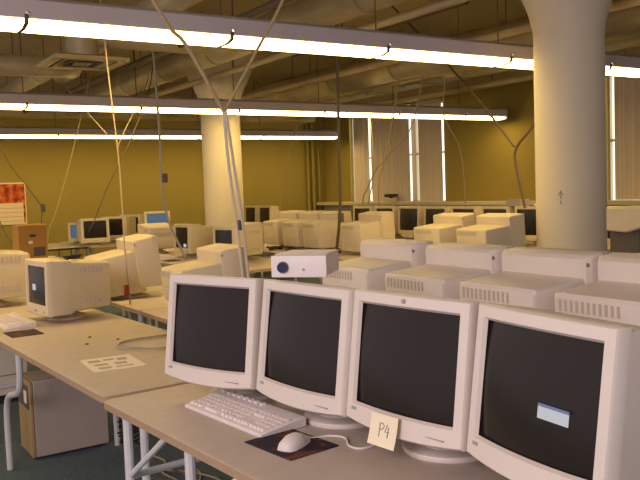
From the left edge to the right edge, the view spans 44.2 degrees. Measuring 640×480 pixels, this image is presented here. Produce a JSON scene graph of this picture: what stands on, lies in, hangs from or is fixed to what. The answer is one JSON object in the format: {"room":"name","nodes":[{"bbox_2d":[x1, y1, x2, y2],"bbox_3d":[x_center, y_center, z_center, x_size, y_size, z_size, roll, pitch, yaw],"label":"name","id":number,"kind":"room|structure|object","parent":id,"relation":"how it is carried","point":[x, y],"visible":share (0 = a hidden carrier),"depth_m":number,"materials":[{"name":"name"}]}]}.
{"room":"computer lab","nodes":[
{"label":"computer lab","id":0,"kind":"room"},
{"bbox_2d":[0,255,319,479],"bbox_3d":[-0.305,1.020,7.426,13.400,0.100,18.700,-5,5,-33],"label":"floor","id":1,"kind":"structure","parent":0,"point":[106,461],"depth_m":4.35,"materials":[{"name":"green carpet"}]},
{"bbox_2d":[0,346,27,403],"bbox_3d":[-2.426,0.884,5.742,0.464,0.550,0.486,-5,5,-33],"label":"chair","id":2,"kind":"object","parent":1,"relation":"on","point":[7,358],"visible":0.24,"depth_m":5.60,"materials":[{"name":"beige plastic"}]},
{"bbox_2d":[0,296,104,389],"bbox_3d":[-2.110,0.804,5.336,0.740,0.740,1.820,-5,5,-35],"label":"folding table","id":3,"kind":"object","parent":1,"relation":"on","point":[18,305],"visible":0.08,"depth_m":4.95,"materials":[{"name":"laminate"}]},
{"bbox_2d":[0,250,29,306],"bbox_3d":[-2.197,0.244,5.281,0.449,0.390,0.396,-4,4,-31],"label":"monitor","id":4,"kind":"object","parent":3,"relation":"on","point":[12,262],"visible":0.78,"depth_m":5.19,"materials":[{"name":"beige plastic"}]},
{"bbox_2d":[0,312,36,329],"bbox_3d":[-1.755,0.458,4.477,0.165,0.037,0.455,-5,5,-35],"label":"keyboard","id":5,"kind":"object","parent":3,"relation":"on","point":[11,321],"visible":1,"depth_m":4.37,"materials":[{"name":"white plastic"}]},
{"bbox_2d":[48,256,63,258],"bbox_3d":[-3.372,0.608,8.934,0.950,0.740,0.900,-5,5,-33],"label":"folding table","id":6,"kind":"object","parent":1,"relation":"on","point":[55,257],"visible":0.11,"depth_m":9.26,"materials":[{"name":"laminate"}]},
{"bbox_2d":[12,224,47,257],"bbox_3d":[-3.322,0.025,9.035,0.310,0.405,0.323,-5,5,-33],"label":"cardboard box","id":7,"kind":"object","parent":6,"relation":"on","point":[31,239],"visible":0.77,"depth_m":8.91,"materials":[{"name":"brown cardboard"}]},
{"bbox_2d":[18,370,108,458],"bbox_3d":[-1.495,0.983,4.585,0.437,0.440,0.290,-5,5,-33],"label":"computer tower","id":8,"kind":"object","parent":1,"relation":"on","point":[56,417],"visible":0.77,"depth_m":4.44,"materials":[{"name":"beige plastic"}]},
{"bbox_2d":[48,243,86,258],"bbox_3d":[-3.884,0.456,11.460,0.650,0.740,1.400,-5,5,-33],"label":"folding table","id":9,"kind":"object","parent":1,"relation":"on","point":[51,246],"visible":0.23,"depth_m":11.14,"materials":[{"name":"laminate"}]},
{"bbox_2d":[0,313,187,479],"bbox_3d":[-1.009,0.866,3.798,0.740,0.744,1.920,-5,5,-35],"label":"folding table","id":10,"kind":"object","parent":1,"relation":"on","point":[59,351],"visible":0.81,"depth_m":3.66,"materials":[{"name":"laminate"}]},
{"bbox_2d":[3,329,43,337],"bbox_3d":[-1.553,0.488,4.132,0.160,0.004,0.190,-5,5,-35],"label":"mouse pad","id":11,"kind":"object","parent":10,"relation":"on","point":[29,332],"visible":1,"depth_m":4.12,"materials":[{"name":"black rubber"}]},
{"bbox_2d":[25,258,110,320],"bbox_3d":[-1.476,0.278,4.632,0.402,0.351,0.356,-5,5,-39],"label":"monitor","id":12,"kind":"object","parent":10,"relation":"on","point":[56,289],"visible":1,"depth_m":4.50,"materials":[{"name":"beige plastic"}]},
{"bbox_2d":[80,354,145,372],"bbox_3d":[-0.875,0.518,3.327,0.216,0.003,0.270,-4,4,-29],"label":"paper sheet","id":13,"kind":"object","parent":10,"relation":"on","point":[110,363],"visible":1,"depth_m":3.31,"materials":[{"name":"white paper"}]},
{"bbox_2d":[116,330,166,348],"bbox_3d":[-0.738,0.475,3.780,0.344,0.015,0.455,0,4,22],"label":"cable coil","id":14,"kind":"object","parent":10,"relation":"on","point":[140,338],"visible":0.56,"depth_m":3.69,"materials":[{"name":"grey plastic"}]},
{"bbox_2d":[59,240,165,267],"bbox_3d":[-2.953,0.377,12.151,1.630,0.740,1.650,-5,5,-33],"label":"folding table","id":15,"kind":"object","parent":1,"relation":"on","point":[104,244],"visible":0.16,"depth_m":11.35,"materials":[{"name":"laminate"}]},
{"bbox_2d":[68,222,80,243],"bbox_3d":[-3.617,-0.112,11.869,0.324,0.319,0.368,-3,4,-17],"label":"monitor","id":16,"kind":"object","parent":15,"relation":"on","point":[72,230],"visible":0.4,"depth_m":11.68,"materials":[{"name":"beige plastic"}]},
{"bbox_2d":[76,217,109,245],"bbox_3d":[-3.260,-0.121,11.283,0.396,0.390,0.449,-4,4,-29],"label":"monitor","id":17,"kind":"object","parent":15,"relation":"on","point":[99,232],"visible":0.98,"depth_m":11.11,"materials":[{"name":"beige plastic"}]},
{"bbox_2d":[101,216,135,241],"bbox_3d":[-3.015,-0.170,11.883,0.396,0.390,0.449,-1,4,11],"label":"monitor","id":18,"kind":"object","parent":15,"relation":"on","point":[115,222],"visible":0.61,"depth_m":11.68,"materials":[{"name":"beige plastic"}]},
{"bbox_3d":[-2.335,-0.014,11.360,0.400,0.100,0.400,-3,4,-13],"label":"monitor riser","id":19,"kind":"object","parent":15,"relation":"on","visible":0},
{"bbox_2d":[144,211,169,223],"bbox_3d":[-2.345,-0.241,11.362,0.360,0.355,0.412,-3,4,-13],"label":"monitor","id":20,"kind":"object","parent":19,"relation":"on","point":[152,216],"visible":0.4,"depth_m":11.17,"materials":[{"name":"beige plastic"}]},
{"bbox_2d":[110,285,168,324],"bbox_3d":[-1.294,0.741,5.839,0.740,0.740,1.860,-5,5,-33],"label":"folding table","id":21,"kind":"object","parent":1,"relation":"on","point":[154,299],"visible":0.14,"depth_m":5.21,"materials":[{"name":"laminate"}]},
{"bbox_2d":[84,234,161,298],"bbox_3d":[-1.366,0.183,5.486,0.458,0.425,0.406,-4,5,-32],"label":"monitor","id":22,"kind":"object","parent":21,"relation":"on","point":[142,252],"visible":0.77,"depth_m":5.36,"materials":[{"name":"beige plastic"}]},
{"bbox_2d":[141,308,167,323],"bbox_3d":[-0.363,0.804,4.407,0.740,0.740,1.520,-5,5,-33],"label":"folding table","id":23,"kind":"object","parent":1,"relation":"on","point":[161,314],"visible":0.06,"depth_m":4.68,"materials":[{"name":"laminate"}]},
{"bbox_2d":[161,243,246,300],"bbox_3d":[-0.652,0.236,4.512,0.422,0.400,0.381,-4,4,-31],"label":"monitor","id":24,"kind":"object","parent":23,"relation":"on","point":[218,259],"visible":0.33,"depth_m":4.40,"materials":[{"name":"beige plastic"}]},
{"bbox_2d":[122,248,196,326],"bbox_3d":[-1.724,0.531,9.191,1.000,0.740,1.760,-5,5,-33],"label":"folding table","id":25,"kind":"object","parent":1,"relation":"on","point":[170,251],"visible":0.06,"depth_m":8.92,"materials":[{"name":"laminate"}]},
{"bbox_2d":[137,223,173,252],"bbox_3d":[-1.948,-0.023,9.438,0.353,0.348,0.400,-4,4,-31],"label":"monitor","id":26,"kind":"object","parent":25,"relation":"on","point":[162,231],"visible":0.6,"depth_m":9.30,"materials":[{"name":"beige plastic"}]},
{"bbox_2d":[174,224,212,256],"bbox_3d":[-1.369,-0.007,8.794,0.417,0.362,0.367,-5,5,-37],"label":"monitor","id":27,"kind":"object","parent":25,"relation":"on","point":[190,237],"visible":0.7,"depth_m":8.63,"materials":[{"name":"beige plastic"}]},
{"bbox_2d":[161,256,296,281],"bbox_3d":[-0.820,0.593,7.800,1.000,0.740,1.520,-5,5,-33],"label":"folding table","id":28,"kind":"object","parent":1,"relation":"on","point":[256,263],"visible":0.06,"depth_m":7.77,"materials":[{"name":"laminate"}]},
{"bbox_2d":[213,226,262,259],"bbox_3d":[-0.826,0.030,8.003,0.408,0.355,0.360,-6,5,-43],"label":"monitor","id":29,"kind":"object","parent":28,"relation":"on","point":[221,234],"visible":0.48,"depth_m":7.90,"materials":[{"name":"beige plastic"}]},
{"bbox_2d":[260,230,270,277],"bbox_3d":[-0.995,0.200,13.744,1.000,0.740,2.300,-5,5,-33],"label":"folding table","id":30,"kind":"object","parent":1,"relation":"on","point":[263,230],"visible":0.02,"depth_m":13.01,"materials":[{"name":"laminate"}]},
{"bbox_2d":[245,206,258,221],"bbox_3d":[-1.034,-0.389,13.753,0.452,0.435,0.414,-5,5,-33],"label":"monitor","id":31,"kind":"object","parent":30,"relation":"on","point":[251,212],"visible":0.38,"depth_m":13.58,"materials":[{"name":"beige plastic"}]},
{"bbox_2d":[259,206,283,223],"bbox_3d":[-0.761,-0.370,13.334,0.452,0.435,0.414,-5,5,-33],"label":"monitor","id":32,"kind":"object","parent":30,"relation":"on","point":[266,213],"visible":0.48,"depth_m":13.13,"materials":[{"name":"beige plastic"}]},
{"bbox_2d":[104,383,508,479],"bbox_3d":[0.113,0.932,2.242,0.740,0.740,1.885,-5,5,-37],"label":"folding table","id":33,"kind":"object","parent":1,"relation":"on","point":[163,413],"visible":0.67,"depth_m":2.20,"materials":[{"name":"laminate"}]},
{"bbox_2d":[165,273,270,400],"bbox_3d":[-0.250,0.321,2.782,0.414,0.433,0.470,1,5,38],"label":"monitor","id":34,"kind":"object","parent":33,"relation":"on","point":[214,322],"visible":0.72,"depth_m":2.60,"materials":[{"name":"beige plastic"}]},
{"bbox_2d":[185,389,305,436],"bbox_3d":[-0.245,0.539,2.490,0.165,0.037,0.455,-5,5,-38],"label":"keyboard","id":35,"kind":"object","parent":33,"relation":"on","point":[257,418],"visible":1,"depth_m":2.44,"materials":[{"name":"white plastic"}]},
{"bbox_2d":[245,429,338,460],"bbox_3d":[-0.081,0.569,2.203,0.168,0.004,0.215,-5,5,-39],"label":"mouse pad","id":36,"kind":"object","parent":33,"relation":"on","point":[270,443],"visible":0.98,"depth_m":2.18,"materials":[{"name":"black rubber"}]},
{"bbox_2d":[277,432,375,451],"bbox_3d":[0.040,0.548,2.194,0.318,0.039,0.129,-2,4,-2],"label":"computer mouse","id":37,"kind":"object","parent":36,"relation":"on","point":[294,441],"visible":0.89,"depth_m":2.15,"materials":[{"name":"white plastic"}]},
{"bbox_2d":[256,279,365,428],"bbox_3d":[0.093,0.331,2.452,0.470,0.433,0.414,-5,5,-39],"label":"monitor","id":38,"kind":"object","parent":33,"relation":"on","point":[306,329],"visible":0.65,"depth_m":2.30,"materials":[{"name":"beige plastic"}]},
{"bbox_2d":[271,249,338,276],"bbox_3d":[-0.044,0.074,2.518,0.180,0.072,0.185,-1,4,17],"label":"projector","id":39,"kind":"object","parent":38,"relation":"on","point":[318,262],"visible":1,"depth_m":2.45,"materials":[{"name":"white plastic"}]},
{"bbox_2d":[346,289,503,463],"bbox_3d":[0.366,0.342,2.137,0.470,0.433,0.414,-5,5,-39],"label":"monitor","id":40,"kind":"object","parent":33,"relation":"on","point":[412,357],"visible":0.72,"depth_m":1.98,"materials":[{"name":"beige plastic"}]},
{"bbox_2d":[367,411,397,450],"bbox_3d":[0.159,0.484,2.005,0.022,0.078,0.096,-5,5,-39],"label":"sticky note","id":41,"kind":"object","parent":40,"relation":"attached to","point":[383,428],"visible":1,"depth_m":2.00,"materials":[{"name":"beige paper"}]},
{"bbox_2d":[467,303,639,479],"bbox_3d":[0.626,0.359,1.754,0.470,0.433,0.414,-4,4,-27],"label":"monitor","id":42,"kind":"object","parent":33,"relation":"on","point":[555,395],"visible":1,"depth_m":1.61,"materials":[{"name":"beige plastic"}]},
{"bbox_2d":[253,244,360,284],"bbox_3d":[0.046,0.473,9.122,1.200,0.740,2.800,-5,5,-33],"label":"folding table","id":43,"kind":"object","parent":1,"relation":"on","point":[344,255],"visible":0.05,"depth_m":8.95,"materials":[{"name":"laminate"}]},
{"bbox_2d":[263,210,304,246],"bbox_3d":[-0.414,-0.135,9.644,0.455,0.435,0.414,-5,5,-33],"label":"monitor","id":44,"kind":"object","parent":43,"relation":"on","point":[273,233],"visible":0.46,"depth_m":9.52,"materials":[{"name":"beige plastic"}]},
{"bbox_2d":[282,211,326,248],"bbox_3d":[-0.164,-0.118,9.258,0.455,0.435,0.414,-5,5,-33],"label":"monitor","id":45,"kind":"object","parent":43,"relation":"on","point":[292,230],"visible":0.43,"depth_m":9.13,"materials":[{"name":"beige plastic"}]},
{"bbox_2d":[302,211,351,249],"bbox_3d":[0.082,-0.102,8.881,0.455,0.435,0.414,-5,5,-33],"label":"monitor","id":46,"kind":"object","parent":43,"relation":"on","point":[322,233],"visible":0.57,"depth_m":8.72,"materials":[{"name":"beige plastic"}]},
{"bbox_2d":[340,211,394,253],"bbox_3d":[0.496,-0.073,8.244,0.455,0.435,0.414,-5,5,-33],"label":"monitor","id":47,"kind":"object","parent":43,"relation":"on","point":[371,224],"visible":0.64,"depth_m":8.12,"materials":[{"name":"beige plastic"}]},
{"bbox_2d":[399,234,413,238],"bbox_3d":[1.260,0.352,10.276,1.000,0.740,2.780,-5,5,-33],"label":"folding table","id":48,"kind":"object","parent":1,"relation":"on","point":[405,236],"visible":0.02,"depth_m":10.71,"materials":[{"name":"laminate"}]},
{"bbox_2d":[353,206,374,221],"bbox_3d":[0.744,-0.263,10.928,0.452,0.435,0.414,-5,5,-33],"label":"monitor","id":49,"kind":"object","parent":48,"relation":"on","point":[356,209],"visible":0.22,"depth_m":10.85,"materials":[{"name":"beige plastic"}]},
{"bbox_2d":[375,206,404,238],"bbox_3d":[1.016,-0.244,10.509,0.452,0.435,0.414,-5,5,-33],"label":"monitor","id":50,"kind":"object","parent":48,"relation":"on","point":[394,209],"visible":0.32,"depth_m":10.27,"materials":[{"name":"beige plastic"}]},
{"bbox_2d":[398,206,423,239],"bbox_3d":[1.288,-0.226,10.090,0.452,0.435,0.414,-5,5,-33],"label":"monitor","id":51,"kind":"object","parent":48,"relation":"on","point":[409,217],"visible":0.57,"depth_m":9.95,"materials":[{"name":"beige plastic"}]},
{"bbox_2d":[424,206,450,224],"bbox_3d":[1.561,-0.208,9.671,0.452,0.435,0.414,-5,5,-33],"label":"monitor","id":52,"kind":"object","parent":48,"relation":"on","point":[429,211],"visible":0.24,"depth_m":9.59,"materials":[{"name":"beige plastic"}]},
{"bbox_2d":[451,206,480,215],"bbox_3d":[1.828,-0.190,9.261,0.452,0.435,0.414,-5,5,-33],"label":"monitor","id":53,"kind":"object","parent":48,"relation":"on","point":[454,209],"visible":0.2,"depth_m":9.08,"materials":[{"name":"beige plastic"}]},
{"bbox_2d":[526,241,609,251],"bbox_3d":[2.736,0.451,8.005,1.000,0.740,2.600,-5,5,-33],"label":"folding table","id":54,"kind":"object","parent":1,"relation":"on","point":[528,243],"visible":0.02,"depth_m":8.76,"materials":[{"name":"laminate"}]},
{"bbox_2d":[481,206,514,214],"bbox_3d":[2.100,-0.171,8.842,0.452,0.435,0.414,-5,5,-33],"label":"monitor","id":55,"kind":"object","parent":54,"relation":"on","point":[484,209],"visible":0.15,"depth_m":8.68,"materials":[{"name":"beige plastic"}]},
{"bbox_2d":[515,206,536,246],"bbox_3d":[2.373,-0.153,8.423,0.452,0.435,0.414,-5,5,-33],"label":"monitor","id":56,"kind":"object","parent":54,"relation":"on","point":[529,212],"visible":0.3,"depth_m":8.30,"materials":[{"name":"beige plastic"}]},
{"bbox_3d":[0.814,0.879,2.669,0.740,0.740,2.320,-5,5,-33],"label":"folding table","id":57,"kind":"object","parent":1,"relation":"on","visible":0},
{"bbox_2d":[322,238,432,290],"bbox_3d":[0.270,0.231,3.712,0.386,0.450,0.428,-5,5,-33],"label":"monitor","id":58,"kind":"object","parent":57,"relation":"on","point":[379,256],"visible":0.3,"depth_m":3.60,"materials":[{"name":"beige plastic"}]},
{"bbox_2d":[385,242,513,298],"bbox_3d":[0.532,0.252,3.263,0.386,0.450,0.428,-5,5,-33],"label":"monitor","id":59,"kind":"object","parent":57,"relation":"on","point":[448,264],"visible":0.32,"depth_m":3.18,"materials":[{"name":"beige plastic"}]},
{"bbox_2d":[459,247,609,311],"bbox_3d":[0.777,0.269,2.886,0.386,0.450,0.428,-5,5,-33],"label":"monitor","id":60,"kind":"object","parent":57,"relation":"on","point":[531,277],"visible":0.35,"depth_m":2.81,"materials":[{"name":"beige plastic"}]},
{"bbox_2d":[555,252,639,325],"bbox_3d":[1.019,0.285,2.513,0.386,0.450,0.428,-5,5,-33],"label":"monitor","id":61,"kind":"object","parent":57,"relation":"on","point":[615,297],"visible":0.48,"depth_m":2.50,"materials":[{"name":"beige plastic"}]},
{"bbox_3d":[1.209,0.551,7.333,1.200,0.740,1.430,-5,5,-33],"label":"folding table","id":62,"kind":"object","parent":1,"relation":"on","visible":0},
{"bbox_2d":[414,213,476,243],"bbox_3d":[1.131,-0.021,7.120,0.455,0.435,0.414,-5,5,-33],"label":"monitor","id":63,"kind":"object","parent":62,"relation":"on","point":[444,226],"visible":0.52,"depth_m":6.99,"materials":[{"name":"beige plastic"}]},
{"bbox_2d":[456,213,525,246],"bbox_3d":[1.436,0.000,6.651,0.455,0.435,0.414,-5,5,-33],"label":"monitor","id":64,"kind":"object","parent":62,"relation":"on","point":[506,229],"visible":0.49,"depth_m":6.53,"materials":[{"name":"beige plastic"}]},
{"bbox_3d":[2.158,0.649,5.370,0.650,0.740,1.400,-5,5,-33],"label":"folding table","id":65,"kind":"object","parent":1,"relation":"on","visible":0},
{"bbox_2d":[606,205,639,252],"bbox_3d":[2.281,0.018,5.444,0.320,0.500,0.495,-5,5,-33],"label":"monitor","id":66,"kind":"object","parent":65,"relation":"on","point":[623,222],"visible":0.71,"depth_m":5.46,"materials":[{"name":"beige plastic"}]},
{"bbox_2d":[0,117,324,258],"bbox_3d":[-5.411,-1.189,15.050,13.400,3.650,0.200,-5,5,-33],"label":"wall","id":67,"kind":"structure","parent":0,"point":[42,164],"depth_m":15.95,"materials":[{"name":"yellow paint"}]},
{"bbox_2d":[0,182,26,224],"bbox_3d":[-5.901,-0.666,14.618,0.880,0.780,0.020,-5,5,-33],"label":"poster","id":68,"kind":"object","parent":67,"relation":"attached to","point":[13,210],"visible":0.97,"depth_m":14.72,"materials":[{"name":"paper"}]},
{"bbox_2d":[0,184,24,203],"bbox_3d":[-5.904,-0.853,14.598,0.840,0.355,0.004,-5,5,-33],"label":"picture","id":69,"kind":"object","parent":68,"relation":"attached to","point":[9,193],"depth_m":14.71},
{"bbox_2d":[0,76,315,123],"bbox_3d":[-5.566,-2.609,14.469,12.700,0.730,0.500,-5,5,-33],"label":"beam","id":70,"kind":"structure","parent":67,"relation":"attached to","point":[47,87],"depth_m":15.36,"materials":[{"name":"concrete"}]},
{"bbox_2d":[305,124,310,210],"bbox_3d":[-0.273,-1.269,18.206,0.068,2.780,0.104,-5,5,-33],"label":"pipe","id":71,"kind":"object","parent":67,"relation":"attached to","point":[306,125],"visible":0.78,"depth_m":18.14,"materials":[{"name":"metal"}]},
{"bbox_2d":[310,124,316,210],"bbox_3d":[-0.153,-1.278,18.277,0.087,2.780,0.114,-5,5,-33],"label":"pipe","id":72,"kind":"object","parent":67,"relation":"attached to","point":[311,125],"visible":0.78,"depth_m":18.21,"materials":[{"name":"metal"}]},
{"bbox_2d":[187,50,263,225],"bbox_3d":[-1.429,-1.098,11.566,1.520,3.650,1.520,-5,5,-33],"label":"column","id":73,"kind":"structure","parent":0,"point":[217,193],"depth_m":11.32,"materials":[{"name":"beige paint"}]},
{"bbox_2d":[0,0,527,85],"bbox_3d":[-0.440,-2.744,7.173,13.400,0.150,18.700,-5,5,-33],"label":"ceiling","id":74,"kind":"structure","parent":0,"point":[478,14],"depth_m":10.98,"materials":[{"name":"concrete"}]},
{"bbox_2d":[0,32,81,83],"bbox_3d":[-4.723,-2.052,7.310,5.466,0.942,0.999,-6,5,-42],"label":"duct","id":75,"kind":"object","parent":74,"relation":"hanging from","point":[10,65],"visible":0.59,"depth_m":8.24,"materials":[{"name":"metal"}]},
{"bbox_2d":[0,121,201,138],"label":"pendant light","id":76,"kind":"object","parent":74,"relation":"hanging from","point":[55,132],"depth_m":14.21,"materials":[{"name":"metal"}]},
{"bbox_2d":[0,0,202,91],"bbox_3d":[-1.424,-2.344,7.267,0.280,0.590,15.900,-5,5,-33],"label":"air duct","id":77,"kind":"object","parent":74,"relation":"hanging from","point":[29,82],"visible":0.31,"depth_m":10.09,"materials":[{"name":"metal"}]},
{"bbox_2d":[100,0,130,303],"bbox_3d":[-1.409,-1.049,5.311,0.067,2.911,0.700,-4,4,-23],"label":"cable","id":78,"kind":"object","parent":74,"relation":"hanging from","point":[126,287],"visible":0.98,"depth_m":5.28,"materials":[{"name":"beige plastic"}]},
{"bbox_2d":[88,61,152,230],"bbox_3d":[-2.583,-1.466,10.219,0.973,2.654,0.067,-5,5,-33],"label":"cable","id":79,"kind":"object","parent":74,"relation":"hanging from","point":[152,61],"visible":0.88,"depth_m":10.24,"materials":[{"name":"beige plastic"}]},
{"bbox_2d":[36,35,229,70],"bbox_3d":[-1.852,-2.229,8.127,1.960,0.904,0.720,-5,5,-33],"label":"ceiling vent","id":80,"kind":"object","parent":74,"relation":"in","point":[81,53],"visible":0.63,"depth_m":7.88,"materials":[{"name":"metal"}]},
{"bbox_2d":[23,0,293,112],"bbox_3d":[-1.003,-2.330,7.541,0.069,0.685,15.900,-5,5,-33],"label":"ceiling pipe","id":81,"kind":"object","parent":74,"relation":"hanging from","point":[272,4],"visible":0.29,"depth_m":9.10,"materials":[{"name":"metal"}]},
{"bbox_2d":[152,51,186,258],"bbox_3d":[-1.603,-1.244,8.355,0.317,2.916,0.113,-1,4,16],"label":"cable","id":82,"kind":"object","parent":74,"relation":"hanging from","point":[163,176],"visible":0.89,"depth_m":8.40,"materials":[{"name":"grey plastic"}]},
{"bbox_2d":[151,0,224,112],"bbox_3d":[-0.985,-1.544,3.947,1.050,1.782,0.022,-5,5,-33],"label":"cable","id":83,"kind":"object","parent":74,"relation":"hanging from","point":[154,2],"visible":1,"depth_m":4.16,"materials":[{"name":"grey plastic"}]},
{"bbox_2d":[222,108,249,277],"bbox_3d":[-0.450,-0.141,4.344,0.135,1.161,0.039,-5,5,-33],"label":"cable","id":84,"kind":"object","parent":83,"relation":"hanging from","point":[239,224],"visible":0.89,"depth_m":4.33,"materials":[{"name":"grey plastic"}]},
{"bbox_2d":[60,0,406,115],"bbox_3d":[-0.360,-2.372,8.017,0.360,0.710,16.000,-5,5,-33],"label":"air duct","id":85,"kind":"object","parent":74,"relation":"hanging from","point":[171,67],"visible":0.56,"depth_m":9.09,"materials":[{"name":"metal"}]},
{"bbox_2d":[0,33,507,120],"bbox_3d":[-2.055,-2.217,10.085,12.200,1.174,0.350,-5,5,-33],"label":"pendant light","id":86,"kind":"object","parent":74,"relation":"hanging from","point":[23,100],"visible":0.89,"depth_m":10.51,"materials":[{"name":"metal"}]},
{"bbox_2d":[225,0,283,110],"bbox_3d":[-0.125,-1.612,4.503,1.030,1.780,0.018,-5,5,-33],"label":"cable","id":87,"kind":"object","parent":74,"relation":"hanging from","point":[282,1],"visible":1,"depth_m":4.37,"materials":[{"name":"grey plastic"}]},
{"bbox_2d":[90,0,470,116],"bbox_3d":[0.020,-2.388,8.203,0.079,0.730,15.900,-5,5,-33],"label":"ceiling pipe","id":88,"kind":"object","parent":74,"relation":"hanging from","point":[440,4],"visible":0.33,"depth_m":8.73,"materials":[{"name":"metal"}]},
{"bbox_2d":[241,115,336,139],"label":"pendant light","id":89,"kind":"object","parent":74,"relation":"hanging from","point":[245,133],"depth_m":16.34,"materials":[{"name":"metal"}]},
{"bbox_2d":[0,0,639,77],"bbox_3d":[0.385,-2.048,6.259,12.120,1.174,0.350,-5,5,-33],"label":"pendant light","id":90,"kind":"object","parent":74,"relation":"hanging from","point":[50,17],"visible":0.91,"depth_m":5.60,"materials":[{"name":"metal"}]},
{"bbox_2d":[335,24,343,248],"bbox_3d":[0.169,-1.311,8.390,0.082,2.913,0.121,-5,5,-33],"label":"cable","id":91,"kind":"object","parent":74,"relation":"hanging from","point":[340,215],"visible":0.87,"depth_m":8.38,"materials":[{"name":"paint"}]},
{"bbox_2d":[292,1,468,56],"bbox_3d":[0.552,-2.655,9.433,0.099,0.399,3.400,-5,5,-33],"label":"ceiling pipe","id":92,"kind":"object","parent":74,"relation":"hanging from","point":[467,2],"visible":0.17,"depth_m":8.58,"materials":[{"name":"metal"}]},
{"bbox_2d":[362,27,404,205],"bbox_3d":[0.939,-1.217,11.688,0.022,3.603,1.172,-5,5,-33],"label":"cable","id":93,"kind":"object","parent":74,"relation":"hanging from","point":[404,27],"visible":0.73,"depth_m":11.53,"materials":[{"name":"grey plastic"}]},
{"bbox_2d":[169,0,639,117],"bbox_3d":[1.343,-2.501,9.059,0.089,0.714,15.900,-5,5,-33],"label":"ceiling pipe","id":94,"kind":"object","parent":74,"relation":"hanging from","point":[616,5],"visible":0.4,"depth_m":10.03,"materials":[{"name":"metal"}]},
{"bbox_2d":[198,0,639,118],"bbox_3d":[1.973,-2.518,9.468,0.419,0.779,15.900,-5,5,-33],"label":"air duct","id":95,"kind":"object","parent":74,"relation":"hanging from","point":[627,20],"visible":0.36,"depth_m":10.77,"materials":[{"name":"metal"}]},
{"bbox_2d":[240,12,639,116],"bbox_3d":[2.266,-2.551,9.656,0.079,0.760,15.900,-5,5,-33],"label":"ceiling pipe","id":96,"kind":"object","parent":74,"relation":"hanging from","point":[634,33],"visible":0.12,"depth_m":10.93,"materials":[{"name":"metal"}]},
{"bbox_2d":[391,5,514,146],"bbox_3d":[1.382,-1.904,8.704,0.024,1.877,1.996,-5,5,-33],"label":"cable","id":97,"kind":"object","parent":74,"relation":"hanging from","point":[392,6],"visible":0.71,"depth_m":8.34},
{"bbox_2d":[443,16,465,205],"bbox_3d":[1.798,-1.171,10.548,0.016,3.602,0.418,-5,5,-33],"label":"hanging cable","id":98,"kind":"object","parent":74,"relation":"hanging from","point":[451,16],"visible":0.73,"depth_m":10.47,"materials":[{"name":"grey plastic"}]},
{"bbox_2d":[295,48,639,119],"bbox_3d":[3.815,-2.697,10.657,0.089,0.714,15.900,-5,5,-33],"label":"ceiling pipe","id":99,"kind":"object","parent":74,"relation":"hanging from","point":[525,77],"visible":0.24,"depth_m":13.01,"materials":[{"name":"metal"}]},
{"bbox_2d":[317,36,639,102],"bbox_3d":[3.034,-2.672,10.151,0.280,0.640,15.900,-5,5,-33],"label":"air duct","id":100,"kind":"object","parent":74,"relation":"hanging from","point":[637,38],"visible":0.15,"depth_m":11.99,"materials":[{"name":"metal"}]},
{"bbox_2d":[513,123,534,207],"bbox_3d":[2.211,-1.540,7.466,0.028,2.483,1.042,-5,5,-33],"label":"cable","id":101,"kind":"object","parent":74,"relation":"hanging from","point":[533,125],"visible":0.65,"depth_m":7.89,"materials":[{"name":"grey plastic"}]},
{"bbox_2d":[322,75,608,221],"bbox_3d":[5.212,-1.284,10.792,0.200,3.650,18.500,-5,5,-33],"label":"wall","id":102,"kind":"structure","parent":0,"point":[487,154],"depth_m":14.13,"materials":[{"name":"yellow paint"}]},
{"bbox_2d":[351,101,445,201],"bbox_3d":[1.605,-1.742,16.328,0.075,1.960,3.100,-5,5,-33],"label":"window","id":103,"kind":"structure","parent":102,"relation":"in","point":[413,134],"depth_m":15.85,"materials":[{"name":"glass"}]},
{"bbox_2d":[353,117,370,201],"bbox_3d":[0.906,-1.795,17.084,0.070,1.926,0.550,-5,5,-33],"label":"vertical blind","id":104,"kind":"object","parent":103,"relation":"attached to","point":[360,124],"visible":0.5,"depth_m":17.11,"materials":[{"name":"fabric"}]},
{"bbox_2d":[370,104,410,201],"bbox_3d":[1.443,-1.759,16.258,0.070,1.926,1.280,-5,5,-33],"label":"vertical blind","id":105,"kind":"object","parent":103,"relation":"attached to","point":[395,175],"visible":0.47,"depth_m":16.24,"materials":[{"name":"fabric"}]},
{"bbox_2d":[415,99,442,200],"bbox_3d":[2.118,-1.713,15.219,0.070,1.926,0.720,-5,5,-33],"label":"vertical blind","id":106,"kind":"object","parent":103,"relation":"attached to","point":[429,130],"visible":0.84,"depth_m":15.22,"materials":[{"name":"fabric"}]},
{"bbox_2d":[316,200,639,210],"bbox_3d":[3.235,-0.566,13.477,0.300,0.200,11.900,-5,5,-33],"label":"trim","id":107,"kind":"structure","parent":102,"relation":"attached to","point":[328,206],"depth_m":15.09,"materials":[{"name":"paint"}]},
{"bbox_2d":[319,46,639,116],"bbox_3d":[4.864,-2.796,10.500,0.500,0.570,18.500,-5,5,-33],"label":"ceiling beam","id":108,"kind":"structure","parent":102,"relation":"attached to","point":[632,50],"depth_m":13.84,"materials":[{"name":"concrete"}]},
{"bbox_2d":[608,75,614,199],"bbox_3d":[5.101,-1.466,10.957,0.075,2.040,2.510,-5,5,-33],"label":"window","id":109,"kind":"structure","parent":102,"relation":"in","point":[610,78],"depth_m":11.98,"materials":[{"name":"glass"}]},
{"bbox_2d":[614,76,639,199],"bbox_3d":[4.992,-1.519,10.800,0.070,1.926,2.270,-5,5,-33],"label":"vertical blind","id":110,"kind":"object","parent":102,"relation":"attached to","point":[626,89],"visible":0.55,"depth_m":11.57,"materials":[{"name":"fabric"}]},
{"bbox_2d":[521,0,612,251],"bbox_3d":[2.086,-0.889,6.583,1.520,3.650,1.520,-5,5,-33],"label":"column","id":111,"kind":"structure","parent":0,"point":[569,59],"depth_m":6.35,"materials":[{"name":"beige paint"}]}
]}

